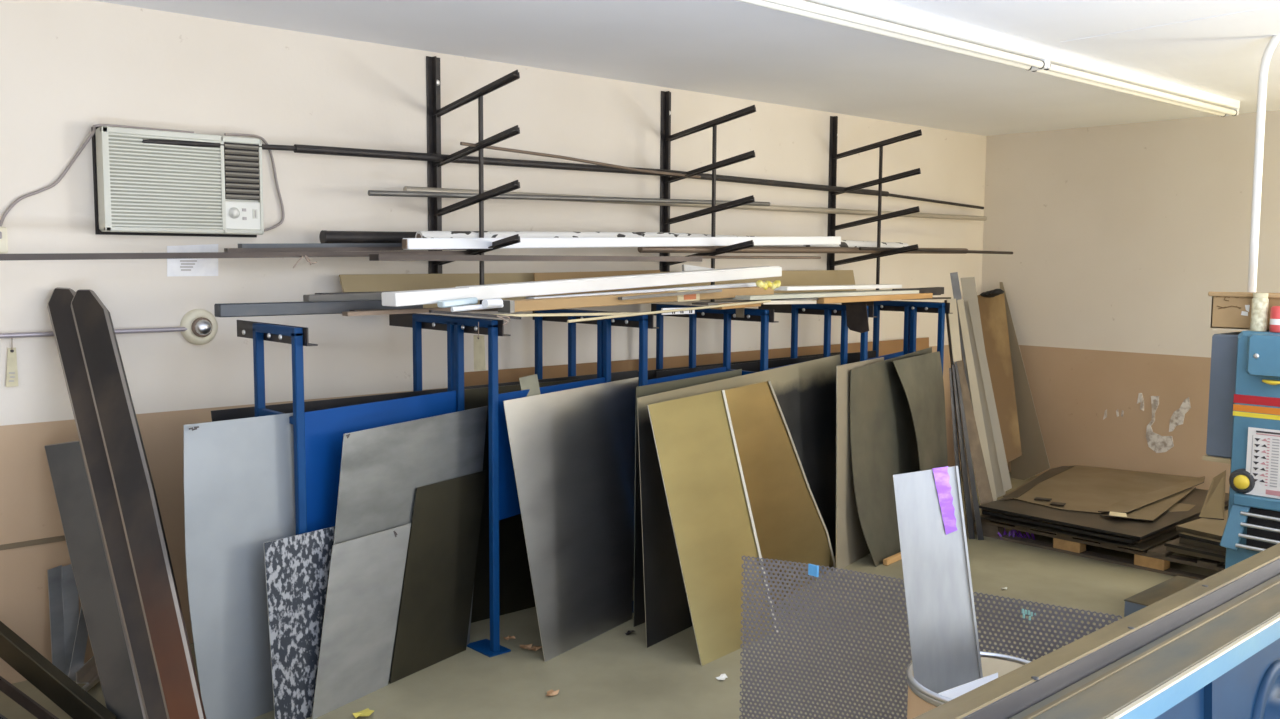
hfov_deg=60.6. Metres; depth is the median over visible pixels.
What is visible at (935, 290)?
channel
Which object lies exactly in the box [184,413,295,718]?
sheet
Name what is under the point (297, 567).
sheet
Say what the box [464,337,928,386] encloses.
sheet
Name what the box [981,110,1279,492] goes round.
wall
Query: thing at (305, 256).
tie
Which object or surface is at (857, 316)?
flap
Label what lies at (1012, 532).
plastic film
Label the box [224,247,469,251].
bar
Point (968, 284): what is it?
board
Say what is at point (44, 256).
bar
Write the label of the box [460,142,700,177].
rod
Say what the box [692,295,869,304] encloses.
plastic sheet
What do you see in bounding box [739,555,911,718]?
plate
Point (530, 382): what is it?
steel offcut
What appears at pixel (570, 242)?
metal bar
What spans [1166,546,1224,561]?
steel offcut
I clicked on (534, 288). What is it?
metal bar
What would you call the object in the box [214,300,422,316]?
channel
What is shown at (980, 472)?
strip
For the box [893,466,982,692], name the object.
metal sheet
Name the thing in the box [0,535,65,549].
trim
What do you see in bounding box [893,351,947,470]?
sheet
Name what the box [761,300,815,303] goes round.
channel
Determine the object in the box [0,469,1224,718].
floor
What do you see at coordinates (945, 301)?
board
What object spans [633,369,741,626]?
sheet
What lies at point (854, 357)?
sheet
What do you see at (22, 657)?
bar
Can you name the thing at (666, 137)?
wall rack
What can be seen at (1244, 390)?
machine
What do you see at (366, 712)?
dry leaf
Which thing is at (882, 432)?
sheet
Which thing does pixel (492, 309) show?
bar
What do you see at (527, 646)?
dry leaf
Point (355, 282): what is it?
board
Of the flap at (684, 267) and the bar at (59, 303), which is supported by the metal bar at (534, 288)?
the flap at (684, 267)
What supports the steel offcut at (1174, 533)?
on the pallet
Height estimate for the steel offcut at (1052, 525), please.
0.020 m
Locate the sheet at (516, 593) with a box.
[464,379,579,622]
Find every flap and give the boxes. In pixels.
[682,264,713,271]
[846,304,868,332]
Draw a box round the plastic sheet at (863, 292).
[721,290,918,299]
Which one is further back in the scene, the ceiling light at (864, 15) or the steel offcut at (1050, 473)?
the steel offcut at (1050, 473)
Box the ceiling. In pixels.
[93,0,1279,135]
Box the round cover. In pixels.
[180,309,217,344]
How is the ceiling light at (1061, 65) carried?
attached to the ceiling
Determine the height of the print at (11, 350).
0.200 m
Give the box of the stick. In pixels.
[950,272,972,406]
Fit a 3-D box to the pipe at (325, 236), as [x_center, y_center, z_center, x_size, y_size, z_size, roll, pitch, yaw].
[-1.266,-0.625,5.644,0.794,0.077,0.070,-4,7,-42]
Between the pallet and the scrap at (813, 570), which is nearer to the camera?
the scrap at (813, 570)
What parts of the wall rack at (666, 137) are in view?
arm, arm, arm, arm, tie rod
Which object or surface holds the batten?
on the floor
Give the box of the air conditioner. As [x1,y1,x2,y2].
[0,124,284,236]
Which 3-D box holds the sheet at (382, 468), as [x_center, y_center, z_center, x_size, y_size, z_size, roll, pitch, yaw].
[-1.021,0.833,4.857,0.028,1.149,1.051,4,6,31]
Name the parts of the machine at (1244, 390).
foot plate, knob, knob, guard frame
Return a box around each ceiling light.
[737,0,1047,70]
[1029,50,1239,116]
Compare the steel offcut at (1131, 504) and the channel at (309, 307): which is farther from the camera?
the steel offcut at (1131, 504)
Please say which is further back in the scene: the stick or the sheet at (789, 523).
the stick
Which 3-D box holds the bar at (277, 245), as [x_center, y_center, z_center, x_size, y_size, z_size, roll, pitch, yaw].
[-1.350,-0.563,5.465,1.314,0.059,0.050,-4,7,-42]
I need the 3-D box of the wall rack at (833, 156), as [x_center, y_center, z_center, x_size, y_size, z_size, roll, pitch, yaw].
[1.710,-1.130,8.021,0.082,1.350,0.769,-4,7,-42]
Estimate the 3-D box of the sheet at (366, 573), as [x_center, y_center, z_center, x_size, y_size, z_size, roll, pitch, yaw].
[-1.154,1.084,4.604,0.062,0.693,0.573,4,6,35]
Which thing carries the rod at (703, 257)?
on the wall rack at (666, 137)
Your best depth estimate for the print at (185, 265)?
5.13 m
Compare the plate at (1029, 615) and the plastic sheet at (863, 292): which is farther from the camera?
the plastic sheet at (863, 292)
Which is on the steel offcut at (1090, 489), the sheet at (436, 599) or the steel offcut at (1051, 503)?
the steel offcut at (1051, 503)
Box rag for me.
[980,289,1003,297]
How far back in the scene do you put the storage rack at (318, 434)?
5.19 m
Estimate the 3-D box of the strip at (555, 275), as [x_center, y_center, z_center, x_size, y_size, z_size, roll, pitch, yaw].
[-0.241,-0.439,6.601,0.997,0.200,0.012,-5,7,-43]
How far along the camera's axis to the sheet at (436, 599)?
5.01 m
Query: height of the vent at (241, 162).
0.262 m
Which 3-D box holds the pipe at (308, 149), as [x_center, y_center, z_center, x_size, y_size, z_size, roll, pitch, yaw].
[0.391,-1.170,7.191,7.006,0.116,0.042,-4,7,-42]
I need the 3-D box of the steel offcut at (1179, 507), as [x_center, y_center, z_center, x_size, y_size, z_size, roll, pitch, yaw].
[3.620,1.000,7.351,0.135,0.008,0.343,4,7,38]
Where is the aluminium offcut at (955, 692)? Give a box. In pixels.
[937,672,997,698]
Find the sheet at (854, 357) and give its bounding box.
[656,350,875,377]
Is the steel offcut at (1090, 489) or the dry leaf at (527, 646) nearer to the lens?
the dry leaf at (527, 646)
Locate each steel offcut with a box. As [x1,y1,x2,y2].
[519,374,540,396]
[736,308,743,317]
[979,488,1228,539]
[981,507,1227,550]
[982,488,1228,538]
[982,503,1226,543]
[984,506,1227,546]
[1000,466,1073,499]
[1003,465,1199,513]
[1034,497,1051,500]
[1050,502,1065,505]
[1098,476,1204,512]
[1100,487,1195,520]
[1134,503,1228,543]
[1164,538,1225,558]
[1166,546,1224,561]
[1168,503,1195,511]
[1176,510,1227,539]
[1179,532,1220,545]
[1179,537,1225,552]
[1199,470,1225,519]
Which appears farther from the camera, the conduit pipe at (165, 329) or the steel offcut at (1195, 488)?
the steel offcut at (1195, 488)
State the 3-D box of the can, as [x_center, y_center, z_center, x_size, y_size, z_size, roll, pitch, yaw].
[2.938,-0.185,5.028,0.076,0.119,0.077,-4,7,-42]
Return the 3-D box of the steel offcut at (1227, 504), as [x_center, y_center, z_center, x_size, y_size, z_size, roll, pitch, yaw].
[3.308,1.032,7.613,1.690,0.014,1.040,-4,7,-42]
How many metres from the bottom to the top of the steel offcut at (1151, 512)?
0.005 m
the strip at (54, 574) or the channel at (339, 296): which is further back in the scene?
the channel at (339, 296)
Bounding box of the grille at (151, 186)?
[108,133,222,228]
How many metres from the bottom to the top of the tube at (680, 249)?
0.068 m
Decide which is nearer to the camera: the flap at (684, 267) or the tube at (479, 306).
the tube at (479, 306)
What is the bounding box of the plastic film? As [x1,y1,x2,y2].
[998,528,1034,539]
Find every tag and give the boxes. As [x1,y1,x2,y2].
[6,338,17,386]
[474,322,485,370]
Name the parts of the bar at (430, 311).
wrapped strip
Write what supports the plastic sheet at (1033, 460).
on the floor
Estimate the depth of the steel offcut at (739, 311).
6.40 m
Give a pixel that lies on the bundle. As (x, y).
(773, 285)
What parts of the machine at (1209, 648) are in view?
frame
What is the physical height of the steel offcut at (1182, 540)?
0.032 m
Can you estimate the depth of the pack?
5.62 m
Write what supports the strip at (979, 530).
on the floor
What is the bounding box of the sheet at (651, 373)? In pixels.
[638,352,839,385]
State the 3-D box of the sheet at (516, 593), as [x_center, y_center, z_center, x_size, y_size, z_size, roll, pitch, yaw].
[-0.640,0.730,5.738,0.840,1.200,0.016,-4,7,-42]
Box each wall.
[0,0,986,683]
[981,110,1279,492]
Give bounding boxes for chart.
[1246,427,1279,498]
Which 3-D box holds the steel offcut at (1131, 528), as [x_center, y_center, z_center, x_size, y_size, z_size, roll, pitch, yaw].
[3.260,0.985,7.553,1.717,0.016,1.124,-4,7,-42]
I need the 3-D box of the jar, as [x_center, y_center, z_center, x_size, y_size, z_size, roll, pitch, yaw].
[2.886,-0.221,5.098,0.069,0.177,0.070,-4,7,-42]
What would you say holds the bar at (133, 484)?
on the floor
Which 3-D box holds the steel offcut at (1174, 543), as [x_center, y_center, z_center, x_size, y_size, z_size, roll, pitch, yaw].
[3.660,1.092,6.619,1.044,0.018,0.564,-4,7,-42]
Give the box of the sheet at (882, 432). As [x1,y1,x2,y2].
[850,347,931,566]
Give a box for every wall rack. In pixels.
[426,56,519,303]
[659,91,755,301]
[827,116,921,289]
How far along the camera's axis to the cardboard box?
5.23 m
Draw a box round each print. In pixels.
[9,338,14,381]
[180,260,196,270]
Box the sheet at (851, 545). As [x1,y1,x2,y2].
[836,357,883,570]
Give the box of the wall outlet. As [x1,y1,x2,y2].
[0,227,7,252]
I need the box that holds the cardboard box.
[1208,292,1279,329]
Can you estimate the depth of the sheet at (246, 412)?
5.14 m
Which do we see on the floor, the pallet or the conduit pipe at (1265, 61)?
the pallet
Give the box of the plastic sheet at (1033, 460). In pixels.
[1000,282,1049,479]
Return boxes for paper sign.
[167,244,217,276]
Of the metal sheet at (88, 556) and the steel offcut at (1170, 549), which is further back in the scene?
the steel offcut at (1170, 549)
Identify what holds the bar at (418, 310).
on the storage rack at (318, 434)
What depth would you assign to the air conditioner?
4.95 m
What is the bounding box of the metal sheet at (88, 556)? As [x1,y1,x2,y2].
[44,440,145,718]
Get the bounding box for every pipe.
[0,327,186,337]
[142,139,983,208]
[319,230,416,242]
[1247,35,1279,291]
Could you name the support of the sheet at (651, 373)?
on the floor
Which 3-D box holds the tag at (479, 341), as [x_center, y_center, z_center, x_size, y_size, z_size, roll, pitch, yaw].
[-0.748,-0.058,5.087,0.008,0.232,0.097,-4,7,-42]
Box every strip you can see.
[47,565,64,673]
[62,564,78,680]
[68,606,87,678]
[526,282,755,298]
[534,270,659,296]
[949,368,963,511]
[952,365,974,538]
[953,360,992,514]
[954,362,983,539]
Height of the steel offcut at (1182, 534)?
0.022 m
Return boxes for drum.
[906,651,1031,718]
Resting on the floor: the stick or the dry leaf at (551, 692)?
the dry leaf at (551, 692)
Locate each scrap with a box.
[716,674,726,679]
[808,564,818,576]
[1109,512,1126,516]
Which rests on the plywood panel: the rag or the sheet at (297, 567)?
the rag
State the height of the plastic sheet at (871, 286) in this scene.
0.024 m
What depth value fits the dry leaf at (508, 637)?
5.34 m
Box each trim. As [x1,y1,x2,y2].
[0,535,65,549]
[1060,5,1279,42]
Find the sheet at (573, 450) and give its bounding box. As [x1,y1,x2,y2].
[503,377,637,661]
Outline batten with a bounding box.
[883,552,900,565]
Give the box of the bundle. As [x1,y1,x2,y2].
[756,280,780,289]
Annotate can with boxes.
[1269,306,1279,331]
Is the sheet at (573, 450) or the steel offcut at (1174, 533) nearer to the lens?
the sheet at (573, 450)
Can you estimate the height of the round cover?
0.170 m
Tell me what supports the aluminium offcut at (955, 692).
in the drum
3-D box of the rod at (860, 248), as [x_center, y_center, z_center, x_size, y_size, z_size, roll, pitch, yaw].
[2.327,-0.835,8.421,2.132,0.036,0.024,-4,7,-43]
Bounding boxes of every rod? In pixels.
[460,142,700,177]
[567,300,770,322]
[702,256,820,258]
[859,247,1012,253]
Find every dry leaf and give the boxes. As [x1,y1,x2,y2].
[353,708,373,717]
[503,635,514,639]
[519,644,531,648]
[528,646,541,650]
[546,689,558,695]
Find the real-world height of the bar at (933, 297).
0.018 m
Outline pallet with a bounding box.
[974,514,1224,579]
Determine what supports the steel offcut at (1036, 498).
on the steel offcut at (1090, 489)
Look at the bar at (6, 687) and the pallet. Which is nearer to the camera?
the bar at (6, 687)
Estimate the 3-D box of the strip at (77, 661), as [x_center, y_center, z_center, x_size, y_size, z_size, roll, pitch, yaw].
[-2.438,1.225,4.772,0.039,0.292,0.169,0,5,1]
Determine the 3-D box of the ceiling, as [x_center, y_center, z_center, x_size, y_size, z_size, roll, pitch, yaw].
[2.021,-1.399,2.405,11.770,0.150,9.840,-4,7,-42]
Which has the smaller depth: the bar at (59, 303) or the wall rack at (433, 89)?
the bar at (59, 303)
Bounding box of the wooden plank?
[815,293,932,303]
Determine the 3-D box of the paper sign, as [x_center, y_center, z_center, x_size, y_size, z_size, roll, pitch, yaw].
[-2.099,-0.467,5.141,0.241,0.153,0.006,-4,7,-42]
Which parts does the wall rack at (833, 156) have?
arm, arm, arm, arm, tie rod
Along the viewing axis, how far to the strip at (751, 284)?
6.02 m
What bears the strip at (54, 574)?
on the floor
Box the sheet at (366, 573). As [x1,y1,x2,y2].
[312,523,410,718]
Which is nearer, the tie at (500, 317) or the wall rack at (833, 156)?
the tie at (500, 317)
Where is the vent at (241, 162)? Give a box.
[224,142,259,199]
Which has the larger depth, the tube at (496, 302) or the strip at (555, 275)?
the strip at (555, 275)
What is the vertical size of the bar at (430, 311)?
0.101 m
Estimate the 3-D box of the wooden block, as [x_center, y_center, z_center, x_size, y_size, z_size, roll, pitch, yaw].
[0.540,-0.307,6.164,0.090,0.038,0.344,5,7,44]
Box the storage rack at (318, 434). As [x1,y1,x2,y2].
[237,300,952,656]
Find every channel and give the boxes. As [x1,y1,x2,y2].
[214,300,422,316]
[303,291,393,301]
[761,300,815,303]
[892,287,943,294]
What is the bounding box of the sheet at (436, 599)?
[390,470,486,683]
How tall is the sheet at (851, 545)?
1.235 m
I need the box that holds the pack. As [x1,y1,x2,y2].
[498,286,773,312]
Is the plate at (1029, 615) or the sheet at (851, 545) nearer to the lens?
the plate at (1029, 615)
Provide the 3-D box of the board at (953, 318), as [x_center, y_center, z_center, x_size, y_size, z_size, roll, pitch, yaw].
[2.195,-0.205,7.648,0.069,0.439,0.110,-1,5,-18]
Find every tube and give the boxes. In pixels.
[368,190,769,205]
[403,186,986,220]
[451,304,502,311]
[482,298,502,307]
[638,246,967,253]
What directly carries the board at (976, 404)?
on the pallet
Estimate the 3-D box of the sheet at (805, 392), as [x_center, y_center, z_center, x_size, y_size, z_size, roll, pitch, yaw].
[0.671,0.673,6.167,0.126,1.252,2.340,4,6,35]
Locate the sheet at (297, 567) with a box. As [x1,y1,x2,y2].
[264,526,334,718]
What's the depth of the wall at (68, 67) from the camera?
5.57 m
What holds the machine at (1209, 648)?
on the floor
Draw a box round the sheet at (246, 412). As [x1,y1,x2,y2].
[211,370,638,577]
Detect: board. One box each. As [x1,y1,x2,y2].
[339,270,855,307]
[944,300,974,531]
[946,299,961,361]
[957,299,996,500]
[960,277,1005,497]
[968,299,1011,491]
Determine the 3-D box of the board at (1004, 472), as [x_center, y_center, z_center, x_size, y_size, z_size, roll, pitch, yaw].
[2.461,0.245,7.710,0.048,1.328,0.441,-3,6,-29]
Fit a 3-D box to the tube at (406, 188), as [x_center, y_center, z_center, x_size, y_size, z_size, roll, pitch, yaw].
[0.887,-1.055,7.612,5.696,0.062,0.040,-4,7,-42]
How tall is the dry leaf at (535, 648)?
0.018 m
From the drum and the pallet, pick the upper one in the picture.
the pallet
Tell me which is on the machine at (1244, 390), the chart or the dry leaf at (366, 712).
the chart
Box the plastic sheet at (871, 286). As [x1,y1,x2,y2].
[774,284,901,290]
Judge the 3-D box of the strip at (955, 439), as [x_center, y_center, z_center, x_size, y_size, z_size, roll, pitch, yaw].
[2.162,0.630,7.463,0.041,1.123,0.296,0,5,-6]
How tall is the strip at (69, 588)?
0.541 m
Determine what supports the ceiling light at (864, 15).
attached to the ceiling
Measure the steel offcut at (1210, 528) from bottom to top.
0.026 m
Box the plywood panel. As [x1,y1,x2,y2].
[977,294,1021,462]
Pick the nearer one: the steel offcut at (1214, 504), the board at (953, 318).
the steel offcut at (1214, 504)
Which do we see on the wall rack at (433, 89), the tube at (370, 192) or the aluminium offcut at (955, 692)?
the tube at (370, 192)
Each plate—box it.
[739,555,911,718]
[973,592,1121,660]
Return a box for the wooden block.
[710,301,760,308]
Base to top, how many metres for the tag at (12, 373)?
0.221 m
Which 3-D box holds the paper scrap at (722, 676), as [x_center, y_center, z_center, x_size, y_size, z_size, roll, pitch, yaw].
[0.366,1.407,4.847,0.038,0.016,0.054,5,7,41]
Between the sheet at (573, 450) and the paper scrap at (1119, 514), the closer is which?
the sheet at (573, 450)
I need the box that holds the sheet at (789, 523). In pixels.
[725,380,835,605]
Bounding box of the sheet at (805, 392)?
[637,354,840,647]
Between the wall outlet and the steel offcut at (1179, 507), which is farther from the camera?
the steel offcut at (1179, 507)
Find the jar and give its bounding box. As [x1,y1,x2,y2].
[1250,293,1268,330]
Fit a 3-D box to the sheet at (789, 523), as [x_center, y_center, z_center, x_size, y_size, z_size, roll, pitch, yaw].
[0.739,0.712,6.101,0.265,1.193,1.288,4,6,32]
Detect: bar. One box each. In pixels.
[0,251,478,260]
[0,621,116,718]
[0,676,58,718]
[47,287,166,718]
[71,289,205,718]
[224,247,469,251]
[238,243,401,247]
[342,307,482,315]
[349,308,497,311]
[369,254,701,261]
[381,266,781,306]
[402,236,840,249]
[429,297,521,318]
[907,297,950,299]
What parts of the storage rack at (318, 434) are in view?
post, post, divider panel, post, post, post, post, post, divider panel, wooden strip, post, post, post, post, post, marked strip, divider panel, post, post, post, post, post, post, post, post, divider panel, post, post, post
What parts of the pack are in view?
steel strip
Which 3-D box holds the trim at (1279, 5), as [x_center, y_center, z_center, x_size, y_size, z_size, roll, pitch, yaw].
[2.460,-1.567,5.124,0.012,0.003,1.076,-4,7,-38]
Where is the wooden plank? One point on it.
(843, 299)
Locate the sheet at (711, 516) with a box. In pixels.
[647,390,777,665]
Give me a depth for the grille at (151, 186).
4.92 m
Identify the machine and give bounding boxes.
[913,543,1279,718]
[1124,330,1279,616]
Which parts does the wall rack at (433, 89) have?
arm, arm, arm, arm, tie rod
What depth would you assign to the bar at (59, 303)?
4.34 m
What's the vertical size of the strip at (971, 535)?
1.144 m
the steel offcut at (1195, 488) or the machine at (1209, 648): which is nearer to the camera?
the machine at (1209, 648)
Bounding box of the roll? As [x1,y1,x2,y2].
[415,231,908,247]
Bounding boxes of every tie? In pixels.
[293,255,316,267]
[497,315,510,325]
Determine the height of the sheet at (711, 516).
1.181 m
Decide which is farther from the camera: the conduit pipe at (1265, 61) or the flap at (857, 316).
the flap at (857, 316)
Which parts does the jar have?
lid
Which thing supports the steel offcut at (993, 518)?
on the steel offcut at (1174, 533)
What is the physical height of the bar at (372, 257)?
0.034 m
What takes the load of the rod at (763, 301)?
on the storage rack at (318, 434)
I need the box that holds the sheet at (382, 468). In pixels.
[334,406,486,681]

